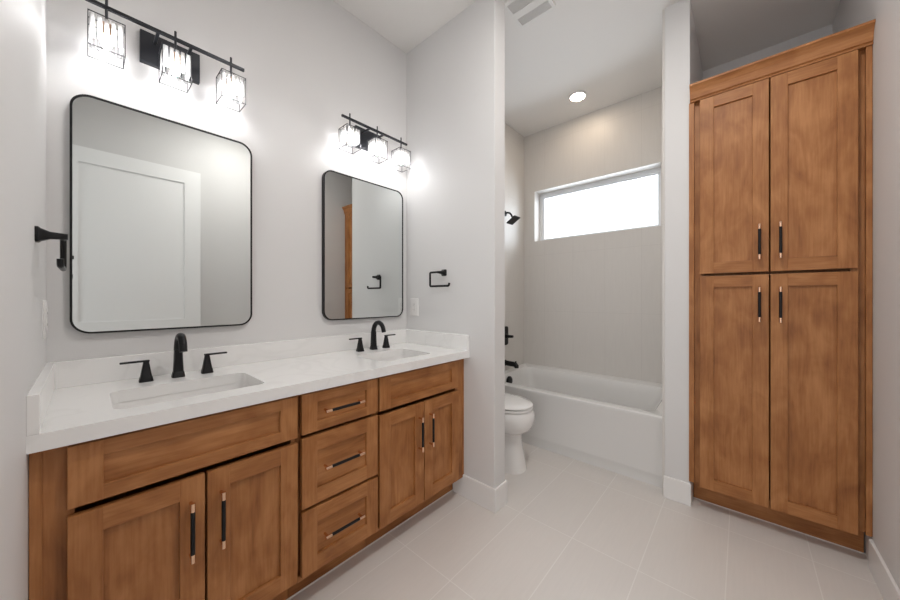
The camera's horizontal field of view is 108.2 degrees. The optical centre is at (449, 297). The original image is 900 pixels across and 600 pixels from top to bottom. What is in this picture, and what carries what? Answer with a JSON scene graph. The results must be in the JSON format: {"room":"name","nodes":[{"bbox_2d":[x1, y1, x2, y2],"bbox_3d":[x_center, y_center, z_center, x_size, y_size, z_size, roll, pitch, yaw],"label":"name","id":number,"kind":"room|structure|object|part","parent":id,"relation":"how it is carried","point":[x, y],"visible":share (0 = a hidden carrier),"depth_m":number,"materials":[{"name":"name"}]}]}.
{"room":"bathroom","nodes":[
{"label":"bathroom","id":0,"kind":"room"},
{"bbox_2d":[0,0,45,599],"bbox_3d":[-0.611,-0.278,0.349,2.258,2.998,0.110,0,0,42],"label":"wall","id":1,"kind":"structure","parent":0,"point":[22,22],"depth_m":0.67,"materials":[{"name":"white paint"}]},
{"bbox_2d":[43,300,47,338],"bbox_3d":[-1.333,0.071,1.073,0.082,0.126,0.008,0,0,42],"label":"wall outlet","id":2,"kind":"object","parent":1,"relation":"attached to","point":[45,310],"visible":1,"depth_m":1.05,"materials":[{"name":"white plastic"}]},
{"bbox_2d":[46,309,47,329],"bbox_3d":[-1.331,0.071,1.075,0.034,0.068,0.004,0,0,42],"label":"receptacle","id":3,"kind":"object","parent":2,"relation":"attached to","point":[46,309],"depth_m":1.06,"materials":[{"name":"grey plastic"}]},
{"bbox_2d":[34,226,67,270],"bbox_3d":[-1.115,-0.137,0.913,0.182,0.116,0.058,0,0,42],"label":"towel ring","id":4,"kind":"object","parent":1,"relation":"attached to","point":[40,234],"visible":1,"depth_m":0.91,"materials":[{"name":"black metal"}]},
{"bbox_2d":[46,0,523,369],"bbox_3d":[-0.835,-0.278,1.846,0.128,2.998,4.822,0,0,42],"label":"wall","id":5,"kind":"structure","parent":0,"point":[307,64],"depth_m":1.69,"materials":[{"name":"white paint"}]},
{"bbox_2d":[70,94,251,333],"bbox_3d":[-1.176,-0.308,1.392,0.024,0.882,0.584,0,0,42],"label":"wall mirror","id":6,"kind":"object","parent":5,"relation":"attached to","point":[161,208],"visible":1,"depth_m":1.34,"materials":[{"name":"black metal"}]},
{"bbox_2d":[85,0,245,111],"bbox_3d":[-1.134,-0.974,1.339,0.158,0.212,0.488,0,0,42],"label":"vanity light","id":7,"kind":"object","parent":5,"relation":"attached to","point":[155,51],"visible":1,"depth_m":1.32,"materials":[{"name":"clear glass"}]},
{"bbox_3d":[-1.238,-0.940,1.122,0.012,0.082,0.007,0,0,42],"label":"crystal rod","id":8,"kind":"part","parent":7,"relation":"part of","materials":[{"name":"glass"}]},
{"bbox_3d":[-1.220,-0.940,1.135,0.007,0.082,0.012,0,0,42],"label":"crystal rod","id":9,"kind":"part","parent":7,"relation":"part of","materials":[{"name":"glass"}]},
{"bbox_3d":[-1.238,-0.921,1.174,0.030,0.050,0.030,0,0,42],"label":"bulb","id":10,"kind":"part","parent":7,"relation":"part of","materials":[{"name":"white glass"}]},
{"bbox_3d":[-1.238,-1.027,1.174,0.008,0.098,0.008,0,0,42],"label":"stem","id":11,"kind":"part","parent":7,"relation":"part of","materials":[{"name":"black metal"}]},
{"bbox_3d":[-1.238,-0.926,1.174,0.093,0.118,0.093,0,0,42],"label":"lamp shade","id":12,"kind":"part","parent":7,"relation":"part of","materials":[{"name":"clear glass"}]},
{"bbox_2d":[99,21,113,37],"bbox_3d":[-1.238,-0.965,1.174,0.038,0.046,0.038,0,0,42],"label":"bulb","id":13,"kind":"object","parent":7,"relation":"attached to","point":[100,22],"depth_m":1.16,"materials":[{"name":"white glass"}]},
{"bbox_3d":[-1.208,-0.940,1.148,0.007,0.082,0.012,0,0,42],"label":"crystal rod","id":14,"kind":"part","parent":7,"relation":"part of","materials":[{"name":"clear glass"}]},
{"bbox_3d":[-1.186,-0.940,1.173,0.007,0.082,0.012,0,0,42],"label":"crystal rod","id":15,"kind":"part","parent":7,"relation":"part of","materials":[{"name":"clear glass"}]},
{"bbox_3d":[-1.186,-0.940,1.180,0.012,0.082,0.007,0,0,42],"label":"crystal rod","id":16,"kind":"part","parent":7,"relation":"part of","materials":[{"name":"clear glass"}]},
{"bbox_3d":[-1.180,-1.045,1.310,0.092,0.010,0.010,0,0,42],"label":"arm","id":17,"kind":"part","parent":7,"relation":"part of","materials":[{"name":"black metal"}]},
{"bbox_3d":[-1.136,-0.940,1.288,0.012,0.082,0.007,0,0,42],"label":"crystal rod","id":18,"kind":"part","parent":7,"relation":"part of","materials":[{"name":"glass"}]},
{"bbox_3d":[-1.110,-1.027,1.317,0.008,0.098,0.008,0,0,42],"label":"stem","id":19,"kind":"part","parent":7,"relation":"part of","materials":[{"name":"black metal"}]},
{"bbox_3d":[-1.110,-0.926,1.317,0.093,0.118,0.093,0,0,42],"label":"lamp shade","id":20,"kind":"part","parent":7,"relation":"part of","materials":[{"name":"clear glass"}]},
{"bbox_2d":[169,51,181,65],"bbox_3d":[-1.110,-0.965,1.317,0.038,0.046,0.038,0,0,42],"label":"bulb","id":21,"kind":"object","parent":7,"relation":"attached to","point":[178,57],"depth_m":1.31,"materials":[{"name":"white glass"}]},
{"bbox_3d":[-1.110,-0.921,1.317,0.030,0.050,0.030,0,0,42],"label":"bulb","id":22,"kind":"part","parent":7,"relation":"part of","materials":[{"name":"white glass"}]},
{"bbox_3d":[-1.058,-0.940,1.316,0.007,0.082,0.012,0,0,42],"label":"crystal rod","id":23,"kind":"part","parent":7,"relation":"part of","materials":[{"name":"clear glass"}]},
{"bbox_3d":[-1.058,-0.940,1.323,0.012,0.082,0.007,0,0,42],"label":"crystal rod","id":24,"kind":"part","parent":7,"relation":"part of","materials":[{"name":"clear glass"}]},
{"bbox_3d":[-0.995,-0.940,1.420,0.012,0.082,0.007,0,0,42],"label":"crystal rod","id":25,"kind":"part","parent":7,"relation":"part of","materials":[{"name":"glass"}]},
{"bbox_3d":[-0.964,-0.940,1.421,0.007,0.082,0.012,0,0,42],"label":"crystal rod","id":26,"kind":"part","parent":7,"relation":"part of","materials":[{"name":"clear glass"}]},
{"bbox_3d":[-0.982,-0.926,1.460,0.093,0.118,0.093,0,0,42],"label":"lamp shade","id":27,"kind":"part","parent":7,"relation":"part of","materials":[{"name":"clear glass"}]},
{"bbox_2d":[226,76,235,88],"bbox_3d":[-0.982,-0.965,1.460,0.038,0.046,0.038,0,0,42],"label":"bulb","id":28,"kind":"object","parent":7,"relation":"attached to","point":[233,81],"depth_m":1.45,"materials":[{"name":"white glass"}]},
{"bbox_3d":[-0.982,-0.921,1.460,0.030,0.050,0.030,0,0,42],"label":"bulb","id":29,"kind":"part","parent":7,"relation":"part of","materials":[{"name":"white glass"}]},
{"bbox_3d":[-0.988,-0.940,1.511,0.007,0.082,0.012,0,0,42],"label":"crystal rod","id":30,"kind":"part","parent":7,"relation":"part of","materials":[{"name":"clear glass"}]},
{"bbox_3d":[-0.941,-0.940,1.447,0.007,0.082,0.012,0,0,42],"label":"crystal rod","id":31,"kind":"part","parent":7,"relation":"part of","materials":[{"name":"glass"}]},
{"bbox_2d":[47,329,405,388],"bbox_3d":[-0.859,0.274,1.750,0.020,0.094,1.648,0,0,42],"label":"backsplash","id":32,"kind":"structure","parent":5,"relation":"attached to","point":[70,373],"depth_m":1.46,"materials":[{"name":"white stone"}]},
{"bbox_2d":[322,170,402,319],"bbox_3d":[-0.539,-0.308,2.105,0.024,0.882,0.592,0,0,42],"label":"wall mirror","id":33,"kind":"object","parent":5,"relation":"attached to","point":[362,220],"visible":1,"depth_m":2.06,"materials":[{"name":"black metal"}]},
{"bbox_2d":[338,113,410,171],"bbox_3d":[-0.481,-0.974,2.069,0.158,0.212,0.488,0,0,42],"label":"vanity light","id":34,"kind":"object","parent":5,"relation":"attached to","point":[356,136],"visible":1,"depth_m":2.04,"materials":[{"name":"glass"}]},
{"bbox_3d":[-0.624,-0.940,1.886,0.012,0.082,0.007,0,0,42],"label":"crystal rod","id":35,"kind":"part","parent":34,"relation":"part of","materials":[{"name":"glass"}]},
{"bbox_3d":[-0.598,-0.940,1.863,0.012,0.082,0.007,0,0,42],"label":"crystal rod","id":36,"kind":"part","parent":34,"relation":"part of","materials":[{"name":"clear glass"}]},
{"bbox_3d":[-0.585,-0.926,1.904,0.093,0.118,0.093,0,0,42],"label":"lamp shade","id":37,"kind":"part","parent":34,"relation":"part of","materials":[{"name":"clear glass"}]},
{"bbox_3d":[-0.556,-0.940,1.878,0.007,0.082,0.012,0,0,42],"label":"crystal rod","id":38,"kind":"part","parent":34,"relation":"part of","materials":[{"name":"clear glass"}]},
{"bbox_3d":[-0.457,-0.926,2.047,0.093,0.118,0.093,0,0,42],"label":"lamp shade","id":39,"kind":"part","parent":34,"relation":"part of","materials":[{"name":"glass"}]},
{"bbox_3d":[-0.329,-0.926,2.190,0.093,0.118,0.093,0,0,42],"label":"lamp shade","id":40,"kind":"part","parent":34,"relation":"part of","materials":[{"name":"glass"}]},
{"bbox_2d":[505,326,513,344],"bbox_3d":[0.581,0.386,3.254,0.107,0.190,0.148,0,0,42],"label":"shower valve","id":41,"kind":"object","parent":5,"relation":"attached to","point":[507,336],"visible":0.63,"depth_m":3.29,"materials":[{"name":"black metal"}]},
{"bbox_2d":[505,360,518,367],"bbox_3d":[0.616,0.663,3.256,0.155,0.068,0.060,0,0,42],"label":"tub spout","id":42,"kind":"object","parent":5,"relation":"attached to","point":[507,363],"visible":0.82,"depth_m":3.23,"materials":[{"name":"black metal"}]},
{"bbox_2d":[505,211,519,224],"bbox_3d":[0.613,-0.811,3.259,0.149,0.144,0.112,0,0,42],"label":"shower","id":43,"kind":"object","parent":5,"relation":"attached to","point":[514,218],"visible":0.88,"depth_m":3.25,"materials":[{"name":"black metal"}]},
{"bbox_2d":[407,0,504,488],"bbox_3d":[0.005,-0.278,2.156,0.767,2.998,0.109,0,0,42],"label":"wall","id":44,"kind":"structure","parent":0,"point":[456,75],"depth_m":1.99,"materials":[{"name":"white paint"}]},
{"bbox_2d":[410,298,417,315],"bbox_3d":[-0.254,0.066,2.309,0.082,0.126,0.008,0,0,42],"label":"wall outlet","id":45,"kind":"object","parent":44,"relation":"attached to","point":[413,301],"visible":1,"depth_m":2.31,"materials":[{"name":"white plastic"}]},
{"bbox_2d":[412,302,415,311],"bbox_3d":[-0.255,0.066,2.308,0.034,0.068,0.004,0,0,42],"label":"receptacle","id":46,"kind":"object","parent":45,"relation":"attached to","point":[413,303],"depth_m":2.31,"materials":[{"name":"grey plastic"}]},
{"bbox_2d":[429,269,449,286],"bbox_3d":[-0.056,-0.126,2.099,0.182,0.116,0.058,0,0,42],"label":"towel ring","id":47,"kind":"object","parent":44,"relation":"attached to","point":[443,272],"visible":1,"depth_m":2.10,"materials":[{"name":"black metal"}]},
{"bbox_2d":[453,474,507,512],"bbox_3d":[0.009,1.155,2.152,0.779,0.133,0.133,0,0,42],"label":"baseboard","id":48,"kind":"structure","parent":44,"relation":"attached to","point":[492,499],"depth_m":1.92,"materials":[{"name":"white paint"}]},
{"bbox_2d":[289,442,883,599],"bbox_3d":[0.066,1.261,1.106,2.458,0.080,5.122,0,0,42],"label":"floor","id":49,"kind":"structure","parent":0,"point":[567,528],"depth_m":1.55,"materials":[{"name":"tile"}]},
{"bbox_2d":[29,396,297,599],"bbox_3d":[-0.979,0.792,1.180,0.592,0.858,0.636,0,0,42],"label":"vanity cabinet","id":50,"kind":"object","parent":49,"relation":"on","point":[205,507],"visible":0.91,"depth_m":0.98,"materials":[{"name":"brown wood"}]},
{"bbox_3d":[-0.871,0.818,0.926,0.020,0.530,0.282,0,0,42],"label":"door","id":51,"kind":"part","parent":50,"relation":"part of","materials":[{"name":"brown wood"}]},
{"bbox_3d":[-0.780,0.707,0.986,0.036,0.178,0.013,0,0,42],"label":"handle","id":52,"kind":"part","parent":50,"relation":"part of","materials":[{"name":"black metal"}]},
{"bbox_3d":[-0.729,0.707,1.044,0.036,0.178,0.013,0,0,42],"label":"handle","id":53,"kind":"part","parent":50,"relation":"part of","materials":[{"name":"black metal"}]},
{"bbox_3d":[-0.680,0.818,1.141,0.020,0.530,0.282,0,0,42],"label":"door","id":54,"kind":"part","parent":50,"relation":"part of","materials":[{"name":"brown wood"}]},
{"bbox_2d":[288,378,377,597],"bbox_3d":[-0.645,0.792,1.554,0.592,0.858,0.362,0,0,42],"label":"base cabinet","id":55,"kind":"object","parent":49,"relation":"on","point":[337,440],"visible":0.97,"depth_m":1.36,"materials":[{"name":"brown wood"}]},
{"bbox_3d":[-0.459,0.957,1.388,0.020,0.252,0.350,0,0,42],"label":"drawer","id":56,"kind":"part","parent":55,"relation":"part of","materials":[{"name":"brown wood"}]},
{"bbox_3d":[-0.459,0.681,1.388,0.020,0.273,0.350,0,0,42],"label":"drawer","id":57,"kind":"part","parent":55,"relation":"part of","materials":[{"name":"brown wood"}]},
{"bbox_3d":[-0.459,0.453,1.388,0.020,0.156,0.350,0,0,42],"label":"drawer","id":58,"kind":"part","parent":55,"relation":"part of","materials":[{"name":"brown wood"}]},
{"bbox_3d":[-0.441,0.953,1.365,0.036,0.013,0.177,0,0,42],"label":"handle","id":59,"kind":"part","parent":55,"relation":"part of","materials":[{"name":"black metal"}]},
{"bbox_3d":[-0.441,0.678,1.365,0.036,0.013,0.177,0,0,42],"label":"handle","id":60,"kind":"part","parent":55,"relation":"part of","materials":[{"name":"black metal"}]},
{"bbox_3d":[-0.441,0.452,1.365,0.036,0.013,0.177,0,0,42],"label":"handle","id":61,"kind":"part","parent":55,"relation":"part of","materials":[{"name":"black metal"}]},
{"bbox_2d":[365,359,463,546],"bbox_3d":[-0.309,0.792,1.930,0.592,0.858,0.644,0,0,42],"label":"vanity cabinet","id":62,"kind":"object","parent":49,"relation":"on","point":[420,413],"visible":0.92,"depth_m":1.71,"materials":[{"name":"brown wood"}]},
{"bbox_2d":[26,342,468,454],"bbox_3d":[-0.649,0.342,1.562,0.584,0.042,1.648,0,0,42],"label":"countertop","id":63,"kind":"structure","parent":62,"relation":"on","point":[76,414],"depth_m":1.18,"materials":[{"name":"white stone"}]},
{"bbox_2d":[26,363,54,435],"bbox_3d":[-1.184,0.274,0.949,0.564,0.094,0.020,0,0,42],"label":"side splash","id":64,"kind":"object","parent":63,"relation":"on","point":[38,399],"visible":1,"depth_m":0.80,"materials":[{"name":"white stone"}]},
{"bbox_2d":[119,333,226,382],"bbox_3d":[-1.069,0.230,1.293,0.138,0.182,0.336,0,0,42],"label":"faucet","id":65,"kind":"object","parent":63,"relation":"on","point":[180,342],"visible":1,"depth_m":1.31,"materials":[{"name":"black metal"}]},
{"bbox_3d":[-1.190,0.243,1.230,0.015,0.007,0.082,0,0,42],"label":"lever","id":66,"kind":"part","parent":65,"relation":"part of","materials":[{"name":"black metal"}]},
{"bbox_3d":[-1.169,0.281,1.253,0.041,0.080,0.041,0,0,42],"label":"handle","id":67,"kind":"part","parent":65,"relation":"part of","materials":[{"name":"black metal"}]},
{"bbox_3d":[-1.069,0.230,1.293,0.138,0.182,0.041,0,0,42],"label":"spout","id":68,"kind":"part","parent":65,"relation":"part of","materials":[{"name":"black metal"}]},
{"bbox_3d":[-1.041,0.281,1.397,0.041,0.080,0.041,0,0,42],"label":"handle","id":69,"kind":"part","parent":65,"relation":"part of","materials":[{"name":"black metal"}]},
{"bbox_3d":[-1.020,0.243,1.420,0.015,0.007,0.082,0,0,42],"label":"lever","id":70,"kind":"part","parent":65,"relation":"part of","materials":[{"name":"black metal"}]},
{"bbox_2d":[112,383,249,408],"bbox_3d":[-0.923,0.433,1.165,0.319,0.140,0.444,0,0,42],"label":"sink","id":71,"kind":"object","parent":63,"relation":"in","point":[141,402],"visible":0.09,"depth_m":1.24,"materials":[{"name":"white ceramic"}]},
{"bbox_2d":[349,320,395,351],"bbox_3d":[-0.440,0.230,1.996,0.138,0.182,0.336,0,0,42],"label":"faucet","id":72,"kind":"object","parent":63,"relation":"on","point":[373,345],"visible":1,"depth_m":2.01,"materials":[{"name":"black metal"}]},
{"bbox_3d":[-0.540,0.281,1.957,0.041,0.080,0.041,0,0,42],"label":"handle","id":73,"kind":"part","parent":72,"relation":"part of","materials":[{"name":"black metal"}]},
{"bbox_3d":[-0.440,0.230,1.996,0.138,0.182,0.041,0,0,42],"label":"spout","id":74,"kind":"part","parent":72,"relation":"part of","materials":[{"name":"black metal"}]},
{"bbox_3d":[-0.412,0.281,2.100,0.041,0.080,0.041,0,0,42],"label":"handle","id":75,"kind":"part","parent":72,"relation":"part of","materials":[{"name":"black metal"}]},
{"bbox_2d":[375,355,409,361],"bbox_3d":[-0.318,0.433,1.845,0.319,0.140,0.388,0,0,42],"label":"sink","id":76,"kind":"object","parent":63,"relation":"in","point":[399,356],"visible":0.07,"depth_m":2.01,"materials":[{"name":"white ceramic"}]},
{"bbox_2d":[406,329,468,350],"bbox_3d":[-0.099,0.274,2.162,0.564,0.094,0.020,0,0,42],"label":"side splash","id":77,"kind":"object","parent":63,"relation":"on","point":[438,339],"visible":1,"depth_m":2.13,"materials":[{"name":"white stone"}]},
{"bbox_2d":[286,489,452,599],"bbox_3d":[-0.530,1.218,1.456,0.004,0.005,1.648,0,0,42],"label":"trim","id":78,"kind":"structure","parent":62,"relation":"attached to","point":[452,489],"depth_m":1.57,"materials":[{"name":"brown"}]},
{"bbox_3d":[-0.240,0.818,1.633,0.020,0.530,0.282,0,0,42],"label":"door","id":79,"kind":"part","parent":62,"relation":"part of","materials":[{"name":"brown wood"}]},
{"bbox_3d":[-0.149,0.707,1.692,0.036,0.178,0.013,0,0,42],"label":"handle","id":80,"kind":"part","parent":62,"relation":"part of","materials":[{"name":"black metal"}]},
{"bbox_3d":[-0.097,0.707,1.750,0.036,0.178,0.013,0,0,42],"label":"handle","id":81,"kind":"part","parent":62,"relation":"part of","materials":[{"name":"black metal"}]},
{"bbox_3d":[-0.048,0.818,1.847,0.020,0.530,0.282,0,0,42],"label":"door","id":82,"kind":"part","parent":62,"relation":"part of","materials":[{"name":"brown wood"}]},
{"bbox_2d":[505,392,534,474],"bbox_3d":[0.293,0.843,2.489,0.740,0.756,0.432,0,0,42],"label":"toilet","id":83,"kind":"object","parent":49,"relation":"on","point":[519,412],"visible":0.25,"depth_m":2.26,"materials":[{"name":"white ceramic"}]},
{"bbox_3d":[0.360,0.780,2.429,0.532,0.017,0.360,0,0,42],"label":"seat","id":84,"kind":"part","parent":83,"relation":"part of","materials":[{"name":"white plastic"}]},
{"bbox_3d":[0.360,0.753,2.430,0.531,0.028,0.358,0,0,42],"label":"lid","id":85,"kind":"part","parent":83,"relation":"part of","materials":[{"name":"white ceramic"}]},
{"bbox_2d":[505,363,661,487],"bbox_3d":[1.087,0.971,2.832,1.423,0.500,0.786,0,0,42],"label":"bathtub","id":86,"kind":"object","parent":49,"relation":"on","point":[610,423],"visible":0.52,"depth_m":2.48,"materials":[{"name":"white ceramic"}]},
{"bbox_3d":[0.585,0.816,3.198,0.027,0.092,0.092,0,0,42],"label":"overflow plate","id":87,"kind":"part","parent":86,"relation":"part of","materials":[{"name":"black metal"}]},
{"bbox_2d":[689,19,875,552],"bbox_3d":[1.840,-0.003,1.899,0.669,2.447,0.657,0,0,42],"label":"linen cabinet","id":88,"kind":"object","parent":49,"relation":"on","point":[781,144],"visible":1,"depth_m":1.64,"materials":[{"name":"brown wood"}]},
{"bbox_3d":[1.547,-0.635,1.784,0.284,0.999,0.020,0,0,42],"label":"door","id":89,"kind":"part","parent":88,"relation":"part of","materials":[{"name":"brown wood"}]},
{"bbox_3d":[1.547,0.482,1.784,0.284,1.209,0.020,0,0,42],"label":"door","id":90,"kind":"part","parent":88,"relation":"part of","materials":[{"name":"brown wood"}]},
{"bbox_3d":[1.607,-0.290,1.692,0.013,0.183,0.036,0,0,42],"label":"handle","id":91,"kind":"part","parent":88,"relation":"part of","materials":[{"name":"black metal"}]},
{"bbox_3d":[1.607,0.035,1.692,0.013,0.180,0.036,0,0,42],"label":"handle","id":92,"kind":"part","parent":88,"relation":"part of","materials":[{"name":"black metal"}]},
{"bbox_2d":[693,497,865,553],"bbox_3d":[1.732,1.219,1.770,0.660,0.004,0.004,0,0,42],"label":"trim","id":93,"kind":"structure","parent":88,"relation":"attached to","point":[693,497],"depth_m":1.72,"materials":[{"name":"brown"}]},
{"bbox_3d":[1.665,-0.290,1.641,0.013,0.183,0.036,0,0,42],"label":"handle","id":94,"kind":"part","parent":88,"relation":"part of","materials":[{"name":"black metal"}]},
{"bbox_3d":[1.665,0.035,1.641,0.013,0.180,0.036,0,0,42],"label":"handle","id":95,"kind":"part","parent":88,"relation":"part of","materials":[{"name":"black metal"}]},
{"bbox_3d":[1.659,-1.181,1.692,0.663,0.090,0.107,0,0,42],"label":"crown molding","id":96,"kind":"part","parent":88,"relation":"part of","materials":[{"name":"brown wood"}]},
{"bbox_3d":[1.764,-0.635,1.590,0.286,0.999,0.020,0,0,42],"label":"door","id":97,"kind":"part","parent":88,"relation":"part of","materials":[{"name":"brown wood"}]},
{"bbox_3d":[1.764,0.482,1.590,0.286,1.209,0.020,0,0,42],"label":"door","id":98,"kind":"part","parent":88,"relation":"part of","materials":[{"name":"brown wood"}]},
{"bbox_2d":[334,0,839,136],"bbox_3d":[0.066,-1.817,1.106,2.458,0.080,5.122,0,0,42],"label":"ceiling","id":99,"kind":"structure","parent":0,"point":[610,51],"depth_m":2.22,"materials":[{"name":"white paint"}]},
{"bbox_2d":[505,0,555,27],"bbox_3d":[0.482,-1.769,1.972,0.236,0.016,0.236,0,0,42],"label":"ceiling vent","id":100,"kind":"object","parent":99,"relation":"in","point":[524,12],"visible":0.98,"depth_m":1.99,"materials":[{"name":"white plastic"}]},
{"bbox_2d":[568,91,586,101],"bbox_3d":[1.126,-1.773,2.874,0.158,0.008,0.158,0,0,42],"label":"recessed light","id":101,"kind":"object","parent":99,"relation":"in","point":[577,96],"visible":1,"depth_m":2.86,"materials":[{"name":"white plastic"}]},
{"bbox_2d":[662,10,664,494],"bbox_3d":[1.603,-0.278,2.329,0.014,2.998,0.851,0,0,42],"label":"wall","id":102,"kind":"structure","parent":0,"point":[663,11],"depth_m":2.01,"materials":[{"name":"paint"}]},
{"bbox_2d":[524,24,832,383],"bbox_3d":[1.707,-0.278,2.941,2.458,2.998,0.200,0,0,42],"label":"wall","id":103,"kind":"structure","parent":0,"point":[593,302],"depth_m":3.08,"materials":[{"name":"paint"}]},
{"bbox_2d":[540,167,660,240],"bbox_3d":[1.446,-0.875,3.243,1.158,0.536,0.050,0,0,42],"label":"window","id":104,"kind":"structure","parent":103,"relation":"in","point":[657,171],"depth_m":3.20,"materials":[{"name":"white plastic"}]},
{"bbox_2d":[665,0,702,482],"bbox_3d":[1.651,-0.278,2.278,0.126,2.998,0.863,0,0,42],"label":"wall","id":105,"kind":"structure","parent":0,"point":[683,66],"depth_m":1.96,"materials":[{"name":"white paint"}]},
{"bbox_2d":[664,475,692,506],"bbox_3d":[1.393,1.155,1.988,0.136,0.133,0.112,0,0,42],"label":"baseboard","id":106,"kind":"structure","parent":105,"relation":"attached to","point":[676,490],"depth_m":1.95,"materials":[{"name":"white paint"}]},
{"bbox_2d":[833,0,899,588],"bbox_3d":[0.912,-0.278,0.283,0.100,2.998,4.822,0,0,42],"label":"wall","id":107,"kind":"structure","parent":0,"point":[850,13],"depth_m":1.32,"materials":[{"name":"white paint"}]},
{"bbox_2d":[869,539,899,599],"bbox_3d":[1.044,1.155,0.515,0.012,0.133,2.565,0,0,42],"label":"baseboard","id":108,"kind":"structure","parent":107,"relation":"attached to","point":[889,590],"depth_m":1.34,"materials":[{"name":"white paint"}]}
]}

